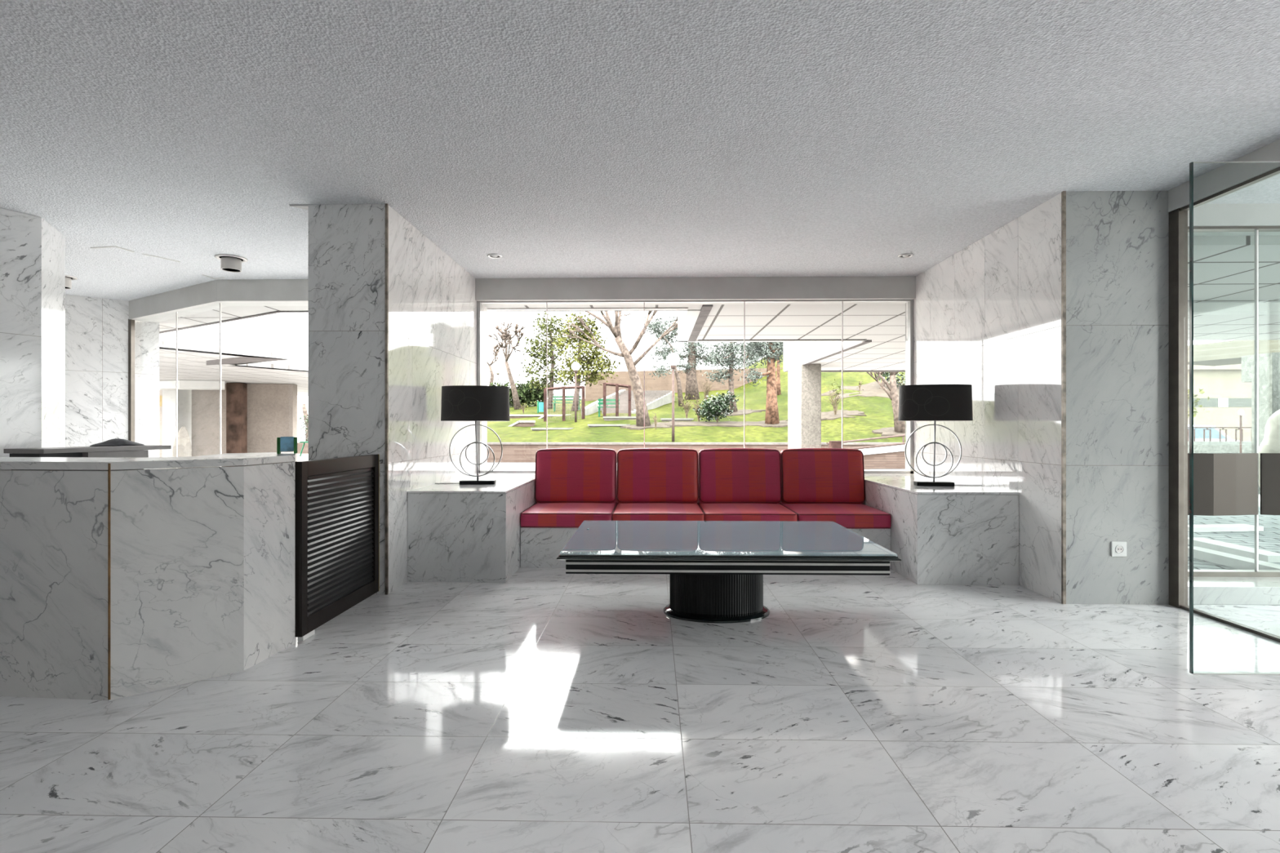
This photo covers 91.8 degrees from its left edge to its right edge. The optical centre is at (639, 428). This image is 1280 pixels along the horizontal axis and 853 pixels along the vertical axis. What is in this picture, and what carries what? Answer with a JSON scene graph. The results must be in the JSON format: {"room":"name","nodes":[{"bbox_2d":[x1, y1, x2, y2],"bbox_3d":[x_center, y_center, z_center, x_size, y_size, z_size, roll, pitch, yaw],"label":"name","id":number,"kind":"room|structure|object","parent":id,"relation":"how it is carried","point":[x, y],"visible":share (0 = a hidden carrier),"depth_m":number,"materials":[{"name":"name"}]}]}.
{"room":"lobby","nodes":[
{"label":"lobby","id":0,"kind":"room"},
{"bbox_2d":[0,208,65,470],"bbox_3d":[-5.453,-0.207,4.396,1.720,2.814,1.670,0,0,1],"label":"pillar","id":1,"kind":"structure","parent":0,"point":[33,251],"depth_m":4.71,"materials":[{"name":"white stone"}]},
{"bbox_2d":[64,294,128,447],"bbox_3d":[-7.801,-0.207,6.802,3.408,2.814,0.050,0,0,-40],"label":"wall","id":2,"kind":"structure","parent":0,"point":[96,344],"depth_m":7.67,"materials":[{"name":"white stone"}]},
{"bbox_2d":[134,320,159,469],"bbox_3d":[-6.430,-0.092,8.057,0.050,2.584,0.295,0,0,43],"label":"wall","id":3,"kind":"structure","parent":0,"point":[146,333],"depth_m":8.05,"materials":[{"name":"white stone"}]},
{"bbox_2d":[128,279,308,322],"bbox_3d":[-4.475,-1.497,7.149,4.301,0.236,0.844,0,0,16],"label":"beam","id":4,"kind":"structure","parent":0,"point":[206,296],"depth_m":6.85,"materials":[{"name":"grey paint"}]},
{"bbox_2d":[128,302,221,468],"bbox_3d":[-4.510,-0.092,7.056,4.318,2.585,0.643,0,0,16],"label":"window","id":5,"kind":"structure","parent":4,"relation":"attached to","point":[131,322],"depth_m":7.87,"materials":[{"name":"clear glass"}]},
{"bbox_2d":[308,204,487,594],"bbox_3d":[-2.081,-0.207,5.823,0.575,2.814,2.700,0,0,1],"label":"wall","id":6,"kind":"structure","parent":0,"point":[433,304],"depth_m":4.53,"materials":[{"name":"stone"}]},
{"bbox_2d":[385,203,388,595],"bbox_3d":[-1.825,-0.207,4.471,0.018,2.815,0.017,0,0,1],"label":"trim","id":7,"kind":"structure","parent":6,"relation":"attached to","point":[386,204],"depth_m":4.46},
{"bbox_2d":[0,0,1279,301],"bbox_3d":[-2.465,-1.883,1.775,19.000,0.535,12.050,0,0,1],"label":"ceiling","id":8,"kind":"structure","parent":0,"point":[552,138],"depth_m":3.22,"materials":[{"name":"grey paint"}]},
{"bbox_2d":[214,253,247,272],"bbox_3d":[-3.877,-1.556,5.886,0.260,0.117,0.260,0,0,1],"label":"recessed light","id":9,"kind":"object","parent":8,"relation":"in","point":[228,263],"visible":1,"depth_m":5.83,"materials":[{"name":"grey metal"}]},
{"bbox_2d":[0,567,1279,852],"bbox_3d":[-2.463,1.260,1.850,19.000,0.120,12.000,0,0,1],"label":"floor","id":10,"kind":"structure","parent":0,"point":[541,709],"depth_m":2.47,"materials":[{"name":"stone"}]},
{"bbox_2d":[3,444,171,470],"bbox_3d":[-3.902,0.667,4.444,0.320,1.065,0.892,0,0,10],"label":"desk","id":11,"kind":"object","parent":10,"relation":"on","point":[140,451],"visible":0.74,"depth_m":4.26,"materials":[{"name":"grey laminate"}]},
{"bbox_2d":[89,438,143,446],"bbox_3d":[-3.967,0.107,4.725,0.200,0.054,0.391,0,0,10],"label":"pouch","id":12,"kind":"object","parent":11,"relation":"on","point":[116,442],"visible":1,"depth_m":4.65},
{"bbox_2d":[0,452,296,700],"bbox_3d":[-3.078,0.675,3.333,2.311,1.050,1.177,0,0,1],"label":"reception counter","id":13,"kind":"object","parent":10,"relation":"on","point":[116,583],"depth_m":2.81,"materials":[{"name":"stone"}]},
{"bbox_2d":[0,452,296,470],"bbox_3d":[-3.078,0.168,3.334,2.311,0.036,1.174,0,0,1],"label":"countertop","id":14,"kind":"structure","parent":13,"relation":"on","point":[228,459],"depth_m":2.91,"materials":[{"name":"stone"}]},
{"bbox_2d":[276,436,297,453],"bbox_3d":[-2.082,0.101,3.663,0.102,0.098,0.080,0,0,-27],"label":"acrylic box","id":15,"kind":"object","parent":13,"relation":"on","point":[283,443],"visible":1,"depth_m":3.63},
{"bbox_2d":[294,453,379,640],"bbox_3d":[-1.900,0.693,3.959,0.042,1.010,0.981,0,0,1],"label":"gate","id":16,"kind":"object","parent":13,"relation":"attached to","point":[337,500],"visible":1,"depth_m":3.84,"materials":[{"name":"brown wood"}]},
{"bbox_2d":[407,473,537,582],"bbox_3d":[-1.407,0.846,5.776,0.771,0.709,1.917,0,0,1],"label":"plinth","id":17,"kind":"object","parent":10,"relation":"on","point":[457,532],"visible":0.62,"depth_m":4.83,"materials":[{"name":"stone"}]},
{"bbox_2d":[435,385,510,484],"bbox_3d":[-1.534,0.064,5.429,0.778,0.853,0.300,0,0,-5],"label":"table lamp","id":18,"kind":"object","parent":17,"relation":"on","point":[475,403],"visible":0.98,"depth_m":5.32,"materials":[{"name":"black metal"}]},
{"bbox_2d":[520,527,890,568],"bbox_3d":[0.560,1.028,5.722,3.156,0.345,0.845,0,0,1],"label":"bench","id":19,"kind":"object","parent":10,"relation":"on","point":[540,547],"visible":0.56,"depth_m":5.33,"materials":[{"name":"stone"}]},
{"bbox_2d":[520,502,617,528],"bbox_3d":[-0.626,0.790,5.699,0.789,0.149,0.819,0,0,1],"label":"seat cushion","id":20,"kind":"object","parent":19,"relation":"on","point":[544,515],"visible":0.76,"depth_m":5.30,"materials":[{"name":"red fabric"}]},
{"bbox_2d":[534,448,617,503],"bbox_3d":[-0.619,0.468,6.029,0.786,0.548,0.208,0,0,3],"label":"cushion","id":21,"kind":"object","parent":20,"relation":"on","point":[562,475],"visible":0.96,"depth_m":5.95,"materials":[{"name":"red fabric"}]},
{"bbox_2d":[612,502,704,522],"bbox_3d":[0.164,0.790,5.683,0.789,0.149,0.819,0,0,1],"label":"seat cushion","id":22,"kind":"object","parent":19,"relation":"on","point":[637,512],"visible":0.7,"depth_m":5.30,"materials":[{"name":"red fabric"}]},
{"bbox_2d":[617,448,698,503],"bbox_3d":[0.171,0.468,6.013,0.786,0.548,0.208,0,0,3],"label":"cushion","id":23,"kind":"object","parent":22,"relation":"on","point":[644,475],"visible":0.95,"depth_m":5.94,"materials":[{"name":"red fabric"}]},
{"bbox_2d":[697,502,797,522],"bbox_3d":[0.954,0.790,5.667,0.789,0.149,0.819,0,0,1],"label":"seat cushion","id":24,"kind":"object","parent":19,"relation":"on","point":[713,513],"visible":0.65,"depth_m":5.29,"materials":[{"name":"red fabric"}]},
{"bbox_2d":[697,448,782,503],"bbox_3d":[0.961,0.468,5.998,0.786,0.548,0.208,0,0,3],"label":"cushion","id":25,"kind":"object","parent":24,"relation":"on","point":[726,475],"visible":0.96,"depth_m":5.92,"materials":[{"name":"red fabric"}]},
{"bbox_2d":[779,502,891,528],"bbox_3d":[1.744,0.790,5.651,0.789,0.149,0.819,0,0,1],"label":"seat cushion","id":26,"kind":"object","parent":19,"relation":"on","point":[846,516],"visible":0.71,"depth_m":5.26,"materials":[{"name":"red fabric"}]},
{"bbox_2d":[780,448,865,503],"bbox_3d":[1.751,0.468,5.982,0.786,0.548,0.208,0,0,3],"label":"cushion","id":27,"kind":"object","parent":26,"relation":"on","point":[808,475],"visible":0.88,"depth_m":5.91,"materials":[{"name":"red fabric"}]},
{"bbox_2d":[556,520,901,623],"bbox_3d":[0.498,0.947,4.051,1.900,0.507,1.250,0,0,1],"label":"coffee table","id":28,"kind":"object","parent":10,"relation":"on","point":[717,571],"visible":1,"depth_m":3.81,"materials":[{"name":"glass"}]},
{"bbox_2d":[862,473,1019,585],"bbox_3d":[2.527,0.846,5.697,0.771,0.709,1.917,0,0,1],"label":"plinth","id":29,"kind":"object","parent":10,"relation":"on","point":[956,535],"visible":0.77,"depth_m":4.75,"materials":[{"name":"stone"}]},
{"bbox_2d":[898,384,982,486],"bbox_3d":[2.591,0.064,5.273,0.748,0.853,0.300,0,0,8],"label":"table lamp","id":30,"kind":"object","parent":29,"relation":"on","point":[917,402],"visible":1,"depth_m":5.18,"materials":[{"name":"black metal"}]},
{"bbox_2d":[1187,577,1279,604],"bbox_3d":[5.405,1.139,4.411,3.370,0.123,0.463,0,0,1],"label":"step","id":31,"kind":"structure","parent":10,"relation":"on","point":[1206,590],"depth_m":4.21,"materials":[{"name":"stone"}]},
{"bbox_2d":[475,275,915,305],"bbox_3d":[0.582,-1.497,6.790,4.710,0.236,0.300,0,0,1],"label":"beam","id":32,"kind":"structure","parent":0,"point":[883,287],"depth_m":6.64,"materials":[{"name":"grey paint"}]},
{"bbox_2d":[476,299,913,473],"bbox_3d":[0.581,-0.447,6.735,4.710,1.876,0.070,0,0,1],"label":"window","id":33,"kind":"structure","parent":32,"relation":"attached to","point":[910,302],"depth_m":6.71,"materials":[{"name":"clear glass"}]},
{"bbox_2d":[158,235,1279,370],"bbox_3d":[7.199,-1.795,9.832,34.000,0.810,10.350,0,0,1],"label":"ceiling","id":34,"kind":"structure","parent":0,"point":[1224,266],"depth_m":7.89,"materials":[{"name":"paint"}]},
{"bbox_2d":[159,310,687,333],"bbox_3d":[-3.356,-1.385,7.668,7.805,0.015,1.053,0,0,13],"label":"trim","id":35,"kind":"structure","parent":34,"relation":"attached to","point":[273,312],"depth_m":7.56,"materials":[{"name":"metal"}]},
{"bbox_2d":[487,307,864,342],"bbox_3d":[0.087,-1.385,8.258,7.657,0.013,2.383,0,0,-31],"label":"trim","id":36,"kind":"structure","parent":34,"relation":"attached to","point":[691,316],"depth_m":7.43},
{"bbox_2d":[688,304,712,341],"bbox_3d":[0.792,-1.381,8.406,0.115,0.021,2.840,0,0,1],"label":"trim","id":37,"kind":"structure","parent":34,"relation":"attached to","point":[705,309],"depth_m":7.96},
{"bbox_2d":[697,338,866,340],"bbox_3d":[2.232,-1.387,9.762,2.630,0.009,0.070,0,0,1],"label":"trim","id":38,"kind":"structure","parent":34,"relation":"attached to","point":[858,339],"depth_m":9.74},
{"bbox_2d":[783,339,871,372],"bbox_3d":[3.565,-1.375,12.411,0.110,0.031,5.246,0,0,-1],"label":"trim","id":39,"kind":"structure","parent":34,"relation":"attached to","point":[861,343],"depth_m":11.25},
{"bbox_2d":[821,370,905,372],"bbox_3d":[5.652,-1.425,14.994,3.300,0.130,0.110,0,0,1],"label":"trim","id":40,"kind":"structure","parent":34,"relation":"attached to","point":[821,371],"depth_m":14.99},
{"bbox_2d":[905,190,1168,604],"bbox_3d":[3.327,-0.207,5.543,0.830,2.814,2.643,0,0,1],"label":"wall","id":41,"kind":"structure","parent":0,"point":[987,317],"depth_m":4.23,"materials":[{"name":"stone"}]},
{"bbox_2d":[1061,191,1066,604],"bbox_3d":[2.892,-0.207,4.233,0.020,2.815,0.017,0,0,1],"label":"trim","id":42,"kind":"structure","parent":41,"relation":"attached to","point":[1063,193],"depth_m":4.22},
{"bbox_2d":[1111,541,1126,556],"bbox_3d":[3.256,0.823,4.215,0.104,0.104,0.014,0,0,1],"label":"wall socket","id":43,"kind":"object","parent":41,"relation":"attached to","point":[1118,548],"visible":1,"depth_m":4.21,"materials":[{"name":"white plastic"}]},
{"bbox_2d":[1187,302,1279,315],"bbox_3d":[13.990,-1.341,6.820,20.300,0.101,0.200,0,0,1],"label":"trim","id":44,"kind":"structure","parent":41,"relation":"attached to","point":[1264,308],"depth_m":6.87,"materials":[{"name":"grey paint"}]},
{"bbox_2d":[1168,138,1279,212],"bbox_3d":[3.560,-1.540,-0.029,0.120,0.150,8.485,0,0,1],"label":"beam","id":45,"kind":"structure","parent":0,"point":[1227,175],"depth_m":3.78,"materials":[{"name":"grey paint"}]},
{"bbox_2d":[1168,166,1279,642],"bbox_3d":[3.536,-0.135,0.021,0.060,2.670,8.385,0,0,1],"label":"door frame","id":46,"kind":"structure","parent":45,"relation":"attached to","point":[1178,218],"depth_m":4.13,"materials":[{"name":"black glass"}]},
{"bbox_2d":[1189,160,1279,675],"bbox_3d":[3.115,-0.048,2.994,0.901,2.479,0.014,0,0,1],"label":"door","id":47,"kind":"structure","parent":46,"relation":"attached to","point":[1191,164],"depth_m":3.00,"materials":[{"name":"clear glass"}]},
{"bbox_2d":[1187,203,1279,235],"bbox_3d":[5.408,-1.538,4.567,3.370,0.155,0.250,0,0,1],"label":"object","id":48,"kind":"structure","parent":0,"point":[1233,214],"depth_m":4.47,"materials":[{"name":"grey paint"}]},
{"bbox_2d":[1187,226,1279,577],"bbox_3d":[5.362,-0.192,4.498,3.260,2.537,0.070,0,0,1],"label":"window","id":49,"kind":"structure","parent":48,"relation":"attached to","point":[1256,572],"depth_m":4.51,"materials":[{"name":"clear glass"}]},
{"bbox_2d":[1187,453,1257,515],"bbox_3d":[4.122,0.405,4.474,0.703,0.446,0.072,0,0,1],"label":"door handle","id":50,"kind":"object","parent":49,"relation":"attached to","point":[1225,484],"visible":0.55,"depth_m":4.45,"materials":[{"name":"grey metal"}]},
{"bbox_2d":[1260,453,1279,515],"bbox_3d":[4.795,0.405,4.471,0.593,0.446,0.052,0,0,1],"label":"band","id":51,"kind":"object","parent":49,"relation":"attached to","point":[1269,462],"visible":1,"depth_m":4.48,"materials":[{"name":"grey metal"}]},
{"label":"outside","id":52,"kind":"structure","parent":0,"visible":0},
{"bbox_2d":[297,436,308,461],"bbox_3d":[15.499,1.331,24.693,150.000,0.018,130.000,0,0,1],"label":"ground","id":53,"kind":"structure","parent":52,"point":[304,457],"depth_m":29.44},
{"bbox_2d":[297,403,308,441],"bbox_3d":[-17.809,-0.057,33.300,1.510,2.526,1.283,0,0,1],"label":"street tree","id":54,"kind":"object","parent":53,"relation":"on","point":[305,415],"visible":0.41,"depth_m":33.25,"materials":[{"name":"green plant"}]},
{"bbox_2d":[170,462,1260,506],"bbox_3d":[0.271,1.265,13.497,120.000,0.110,17.400,0,0,1],"label":"pavement","id":55,"kind":"structure","parent":53,"relation":"on","point":[501,466],"depth_m":19.10,"materials":[{"name":"concrete"}]},
{"bbox_2d":[159,390,162,457],"bbox_3d":[-16.013,-0.079,20.076,2.107,2.598,0.400,0,0,4],"label":"wall","id":56,"kind":"structure","parent":55,"relation":"on","point":[160,391],"depth_m":19.83,"materials":[{"name":"paint"}]},
{"bbox_2d":[162,389,191,457],"bbox_3d":[-14.696,-0.079,19.703,0.400,2.598,0.925,0,0,-12],"label":"wall","id":57,"kind":"structure","parent":55,"relation":"on","point":[184,396],"depth_m":19.27,"materials":[{"name":"grey paint"}]},
{"bbox_2d":[171,426,191,468],"bbox_3d":[-12.384,0.601,16.766,0.440,1.298,0.400,0,0,-18],"label":"rock","id":58,"kind":"object","parent":55,"relation":"on","point":[184,447],"visible":0.58,"depth_m":16.66,"materials":[{"name":"stone"}]},
{"bbox_2d":[191,384,226,466],"bbox_3d":[-13.569,-0.079,19.774,1.276,2.598,0.400,0,0,10],"label":"wall","id":59,"kind":"structure","parent":55,"relation":"on","point":[205,403],"depth_m":19.59,"materials":[{"name":"paint"}]},
{"bbox_2d":[159,312,308,395],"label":"window","id":60,"kind":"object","parent":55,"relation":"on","point":[270,348],"visible":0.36,"depth_m":12.48,"materials":[{"name":"glass"}]},
{"bbox_2d":[159,380,224,390],"bbox_3d":[-14.524,-1.264,18.617,4.676,0.228,1.001,0,0,11],"label":"beam","id":61,"kind":"structure","parent":60,"relation":"attached to","point":[166,384],"depth_m":18.07,"materials":[{"name":"grey paint"}]},
{"bbox_2d":[226,382,247,466],"bbox_3d":[-12.365,-0.079,19.102,0.436,2.598,0.500,0,0,1],"label":"column","id":62,"kind":"structure","parent":55,"relation":"on","point":[236,393],"depth_m":18.85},
{"bbox_2d":[247,383,297,465],"bbox_3d":[-11.621,-0.079,19.483,1.453,2.598,0.400,0,0,-11],"label":"wall","id":63,"kind":"structure","parent":55,"relation":"on","point":[272,408],"depth_m":19.31,"materials":[{"name":"paint"}]},
{"bbox_2d":[487,442,905,462],"bbox_3d":[3.838,0.905,21.777,27.200,0.790,0.400,0,0,1],"label":"wall","id":64,"kind":"structure","parent":55,"relation":"on","point":[513,452],"depth_m":21.70,"materials":[{"name":"brick"}]},
{"bbox_2d":[787,363,821,448],"bbox_3d":[3.703,-0.085,14.028,0.440,2.610,1.300,0,0,1],"label":"concrete column","id":65,"kind":"structure","parent":55,"relation":"on","point":[804,381],"depth_m":13.38,"materials":[{"name":"concrete"}]},
{"bbox_2d":[826,434,905,448],"bbox_3d":[7.427,0.702,20.283,3.475,1.099,0.910,0,0,-18],"label":"handrail","id":66,"kind":"object","parent":55,"relation":"on","point":[903,442],"visible":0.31,"depth_m":19.86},
{"bbox_2d":[860,444,905,469],"bbox_3d":[6.753,0.885,18.316,3.436,0.829,0.400,0,0,-9],"label":"wall","id":67,"kind":"structure","parent":55,"relation":"on","point":[893,457],"depth_m":18.23,"materials":[{"name":"brick"}]},
{"bbox_2d":[1187,388,1209,417],"bbox_3d":[12.217,0.155,13.804,0.620,2.089,0.666,0,0,1],"label":"shrub","id":68,"kind":"object","parent":55,"relation":"on","point":[1195,402],"visible":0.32,"depth_m":13.63,"materials":[{"name":"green plant"}]},
{"bbox_2d":[1187,426,1251,453],"bbox_3d":[17.214,0.587,16.657,7.000,1.226,0.300,0,0,1],"label":"railing","id":69,"kind":"object","parent":55,"relation":"on","point":[1203,446],"visible":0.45,"depth_m":16.55,"materials":[{"name":"grey metal"}]},
{"bbox_2d":[1187,506,1279,569],"bbox_3d":[8.993,1.205,7.031,10.300,0.010,4.780,0,0,1],"label":"paving","id":70,"kind":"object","parent":55,"relation":"on","point":[1268,539],"depth_m":7.01,"materials":[{"name":"grey stone"}]},
{"bbox_2d":[1187,524,1263,532],"bbox_3d":[6.807,1.175,7.296,0.896,0.050,0.220,0,0,-5],"label":"kerb stone","id":71,"kind":"object","parent":70,"relation":"on","point":[1205,527],"visible":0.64,"depth_m":7.21,"materials":[{"name":"stone"}]},
{"bbox_2d":[1187,546,1279,569],"bbox_3d":[5.173,1.160,5.394,0.150,0.080,0.946,0,0,2],"label":"kerb stone","id":72,"kind":"object","parent":70,"relation":"on","point":[1237,562],"visible":0.78,"depth_m":5.38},
{"bbox_2d":[1187,537,1279,562],"bbox_3d":[5.726,1.170,5.992,0.236,0.060,0.934,0,0,1],"label":"kerb stone","id":73,"kind":"object","parent":70,"relation":"on","point":[1232,548],"visible":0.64,"depth_m":5.89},
{"bbox_2d":[1241,352,1279,494],"bbox_3d":[11.501,-0.065,11.361,0.420,2.570,0.580,0,0,1],"label":"pillar","id":74,"kind":"structure","parent":55,"relation":"on","point":[1268,362],"depth_m":11.22,"materials":[{"name":"paint"}]},
{"bbox_2d":[1187,340,1279,365],"bbox_3d":[12.271,-1.540,12.282,1.500,0.360,2.258,0,0,-20],"label":"canopy","id":75,"kind":"object","parent":74,"relation":"on","point":[1229,352],"visible":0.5,"depth_m":12.22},
{"bbox_2d":[1258,409,1279,488],"bbox_3d":[10.000,0.455,9.601,0.730,1.550,0.650,0,0,1],"label":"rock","id":76,"kind":"object","parent":55,"relation":"on","point":[1270,443],"visible":0.44,"depth_m":9.60,"materials":[{"name":"stone"}]},
{"bbox_2d":[1187,425,1239,441],"bbox_3d":[20.478,0.597,23.593,4.287,1.450,1.800,0,0,1],"label":"parked car","id":77,"kind":"object","parent":53,"relation":"on","point":[1198,432],"visible":0.02,"depth_m":22.73,"materials":[{"name":"silver metal"}]},
{"bbox_2d":[1187,364,1251,441],"bbox_3d":[36.207,-1.258,36.255,24.900,4.915,6.450,0,0,1],"label":"building","id":78,"kind":"structure","parent":53,"relation":"on","point":[1225,389],"depth_m":33.36,"materials":[{"name":"paint"}]},
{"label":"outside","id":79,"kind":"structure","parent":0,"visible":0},
{"bbox_2d":[487,352,905,442],"bbox_3d":[-5.344,-3.230,43.066,46.417,7.562,42.000,0,0,1],"label":"lawn","id":80,"kind":"structure","parent":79,"point":[878,411],"depth_m":27.37,"materials":[{"name":"green plant"}]},
{"bbox_2d":[487,343,501,386],"bbox_3d":[-11.421,-3.990,46.164,2.295,4.745,1.980,0,0,-28],"label":"bare tree","id":81,"kind":"object","parent":80,"relation":"on","point":[495,351],"visible":0.44,"depth_m":46.18,"materials":[{"name":"grey plant"}]},
{"bbox_2d":[488,321,525,409],"bbox_3d":[-8.532,-3.983,40.910,2.556,5.738,4.151,0,0,1],"label":"bare tree","id":82,"kind":"object","parent":80,"relation":"on","point":[504,335],"visible":0.99,"depth_m":40.46,"materials":[{"name":"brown plant"}]},
{"bbox_2d":[487,379,549,406],"bbox_3d":[-8.791,-2.288,43.577,5.835,2.420,2.366,0,0,1],"label":"hedge","id":83,"kind":"object","parent":80,"relation":"on","point":[523,390],"visible":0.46,"depth_m":43.34,"materials":[{"name":"green plant"}]},
{"bbox_2d":[509,420,535,426],"bbox_3d":[-5.620,0.304,28.794,1.452,1.302,0.470,0,0,1],"label":"wall","id":84,"kind":"structure","parent":80,"relation":"on","point":[520,423],"depth_m":28.61,"materials":[{"name":"concrete"}]},
{"bbox_2d":[518,311,568,408],"bbox_3d":[-6.036,-4.321,39.579,3.417,6.322,2.263,0,0,-14],"label":"leafy tree","id":85,"kind":"object","parent":80,"relation":"on","point":[552,362],"visible":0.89,"depth_m":39.47,"materials":[{"name":"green plant"}]},
{"bbox_2d":[543,386,585,421],"bbox_3d":[-3.742,-1.051,30.681,2.029,2.070,0.140,0,0,1],"label":"frame","id":86,"kind":"object","parent":80,"relation":"on","point":[564,388],"visible":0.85,"depth_m":30.63,"materials":[{"name":"wood"}]},
{"bbox_2d":[571,362,580,422],"bbox_3d":[-3.061,-1.661,29.567,0.425,2.954,0.425,0,0,1],"label":"globe lamp","id":87,"kind":"object","parent":80,"relation":"on","point":[575,366],"visible":0.99,"depth_m":29.52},
{"bbox_2d":[548,311,620,411],"bbox_3d":[-3.263,-4.021,36.410,4.295,6.158,2.156,0,0,1],"label":"leafy tree","id":88,"kind":"object","parent":80,"relation":"on","point":[595,357],"visible":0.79,"depth_m":36.18,"materials":[{"name":"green plant"}]},
{"bbox_2d":[603,416,635,420],"bbox_3d":[-0.632,-0.403,30.319,2.084,0.290,1.870,0,0,6],"label":"stone slab","id":89,"kind":"object","parent":80,"relation":"on","point":[606,418],"visible":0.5,"depth_m":29.45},
{"bbox_2d":[603,382,631,418],"bbox_3d":[-1.121,-1.198,30.429,1.369,2.066,0.140,0,0,1],"label":"frame","id":90,"kind":"object","parent":89,"relation":"on","point":[605,384],"visible":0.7,"depth_m":30.37,"materials":[{"name":"metal"}]},
{"bbox_2d":[562,311,678,426],"bbox_3d":[-0.780,-3.559,26.861,6.928,7.186,4.342,0,0,-18],"label":"bare tree","id":91,"kind":"object","parent":80,"relation":"on","point":[638,394],"visible":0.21,"depth_m":26.44,"materials":[{"name":"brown plant"}]},
{"bbox_2d":[585,389,675,415],"bbox_3d":[-0.444,-1.199,36.017,4.064,2.487,7.439,0,0,10],"label":"path","id":92,"kind":"structure","parent":80,"relation":"on","point":[654,399],"depth_m":36.09,"materials":[{"name":"concrete"}]},
{"bbox_2d":[620,423,675,430],"bbox_3d":[0.412,-0.030,26.403,2.499,0.297,1.381,0,0,-14],"label":"soil patch","id":93,"kind":"object","parent":80,"relation":"on","point":[634,427],"visible":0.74,"depth_m":26.13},
{"bbox_2d":[641,311,684,406],"bbox_3d":[1.317,-3.996,35.937,2.494,5.595,2.015,0,0,1],"label":"pine tree","id":94,"kind":"object","parent":80,"relation":"on","point":[653,326],"visible":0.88,"depth_m":35.86,"materials":[{"name":"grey plant"}]},
{"bbox_2d":[666,352,679,441],"bbox_3d":[1.198,-1.062,22.381,0.480,3.295,0.480,0,0,1],"label":"globe lamp","id":95,"kind":"object","parent":80,"relation":"on","point":[673,359],"visible":0.99,"depth_m":22.34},
{"bbox_2d":[585,368,782,401],"bbox_3d":[3.126,-2.279,45.642,14.877,3.957,0.400,0,0,13],"label":"wall","id":96,"kind":"structure","parent":80,"relation":"on","point":[595,392],"depth_m":45.81,"materials":[{"name":"beige brick"}]},
{"bbox_2d":[650,311,722,399],"bbox_3d":[3.057,-4.675,39.354,4.692,5.834,2.364,0,0,7],"label":"pine tree","id":97,"kind":"object","parent":80,"relation":"on","point":[691,353],"visible":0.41,"depth_m":39.21,"materials":[{"name":"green plant"}]},
{"bbox_2d":[651,421,763,426],"bbox_3d":[3.006,-0.150,27.262,5.219,0.324,1.798,0,0,1],"label":"soil patch","id":98,"kind":"object","parent":80,"relation":"on","point":[677,424],"visible":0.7,"depth_m":27.11,"materials":[{"name":"soil"}]},
{"bbox_2d":[693,391,738,422],"bbox_3d":[3.398,-0.923,27.748,2.080,1.535,1.112,0,0,1],"label":"shrub","id":99,"kind":"object","parent":80,"relation":"on","point":[715,407],"visible":0.99,"depth_m":27.58,"materials":[{"name":"green plant"}]},
{"bbox_2d":[700,342,755,412],"bbox_3d":[4.639,-3.200,31.481,3.285,4.983,1.960,0,0,12],"label":"pine tree","id":100,"kind":"object","parent":80,"relation":"on","point":[729,361],"visible":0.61,"depth_m":31.27,"materials":[{"name":"grey plant"}]},
{"bbox_2d":[710,408,765,416],"bbox_3d":[4.792,-0.742,31.227,3.289,0.451,1.870,0,0,1],"label":"soil patch","id":101,"kind":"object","parent":80,"relation":"on","point":[740,412],"visible":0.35,"depth_m":30.85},
{"bbox_2d":[734,342,783,424],"bbox_3d":[5.437,-2.575,26.855,2.668,4.943,1.901,0,0,1],"label":"pine tree","id":102,"kind":"object","parent":80,"relation":"on","point":[772,351],"visible":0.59,"depth_m":26.71,"materials":[{"name":"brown plant"}]},
{"bbox_2d":[746,419,787,427],"bbox_3d":[5.757,-0.168,26.933,2.653,0.398,1.770,0,0,1],"label":"soil patch","id":103,"kind":"object","parent":80,"relation":"on","point":[782,423],"visible":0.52,"depth_m":26.54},
{"bbox_2d":[776,342,782,395],"bbox_3d":[7.832,-4.284,35.833,1.988,4.854,1.786,0,0,1],"label":"pine tree","id":104,"kind":"object","parent":80,"relation":"on","point":[778,374],"visible":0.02,"depth_m":35.76,"materials":[{"name":"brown plant"}]},
{"bbox_2d":[821,409,866,420],"bbox_3d":[8.458,-0.529,27.357,2.893,0.604,2.026,0,0,1],"label":"soil patch","id":105,"kind":"object","parent":80,"relation":"on","point":[829,415],"visible":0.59,"depth_m":27.13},
{"bbox_2d":[823,378,844,414],"bbox_3d":[8.602,-1.338,27.299,0.825,1.683,0.830,0,0,-43],"label":"sapling","id":106,"kind":"object","parent":105,"relation":"on","point":[834,406],"visible":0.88,"depth_m":27.33,"materials":[{"name":"green plant"}]},
{"bbox_2d":[821,381,905,399],"bbox_3d":[12.306,-1.976,32.398,6.370,1.322,4.267,0,0,-17],"label":"soil patch","id":107,"kind":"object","parent":80,"relation":"on","point":[873,388],"visible":0.42,"depth_m":32.41,"materials":[{"name":"soil"}]},
{"bbox_2d":[872,372,905,388],"bbox_3d":[13.417,-2.680,32.770,2.069,1.933,1.350,0,0,1],"label":"leafy tree","id":108,"kind":"object","parent":107,"relation":"on","point":[884,375],"visible":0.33,"depth_m":32.66,"materials":[{"name":"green plant"}]},
{"bbox_2d":[866,372,905,432],"bbox_3d":[9.811,-2.226,23.212,4.215,4.984,1.740,0,0,1],"label":"bare tree","id":109,"kind":"object","parent":80,"relation":"on","point":[899,426],"visible":0.17,"depth_m":23.31,"materials":[{"name":"grey plant"}]},
{"bbox_2d":[871,426,905,436],"bbox_3d":[9.857,0.152,23.465,1.990,0.444,1.529,0,0,1],"label":"soil patch","id":110,"kind":"object","parent":80,"relation":"on","point":[890,431],"visible":0.44,"depth_m":23.46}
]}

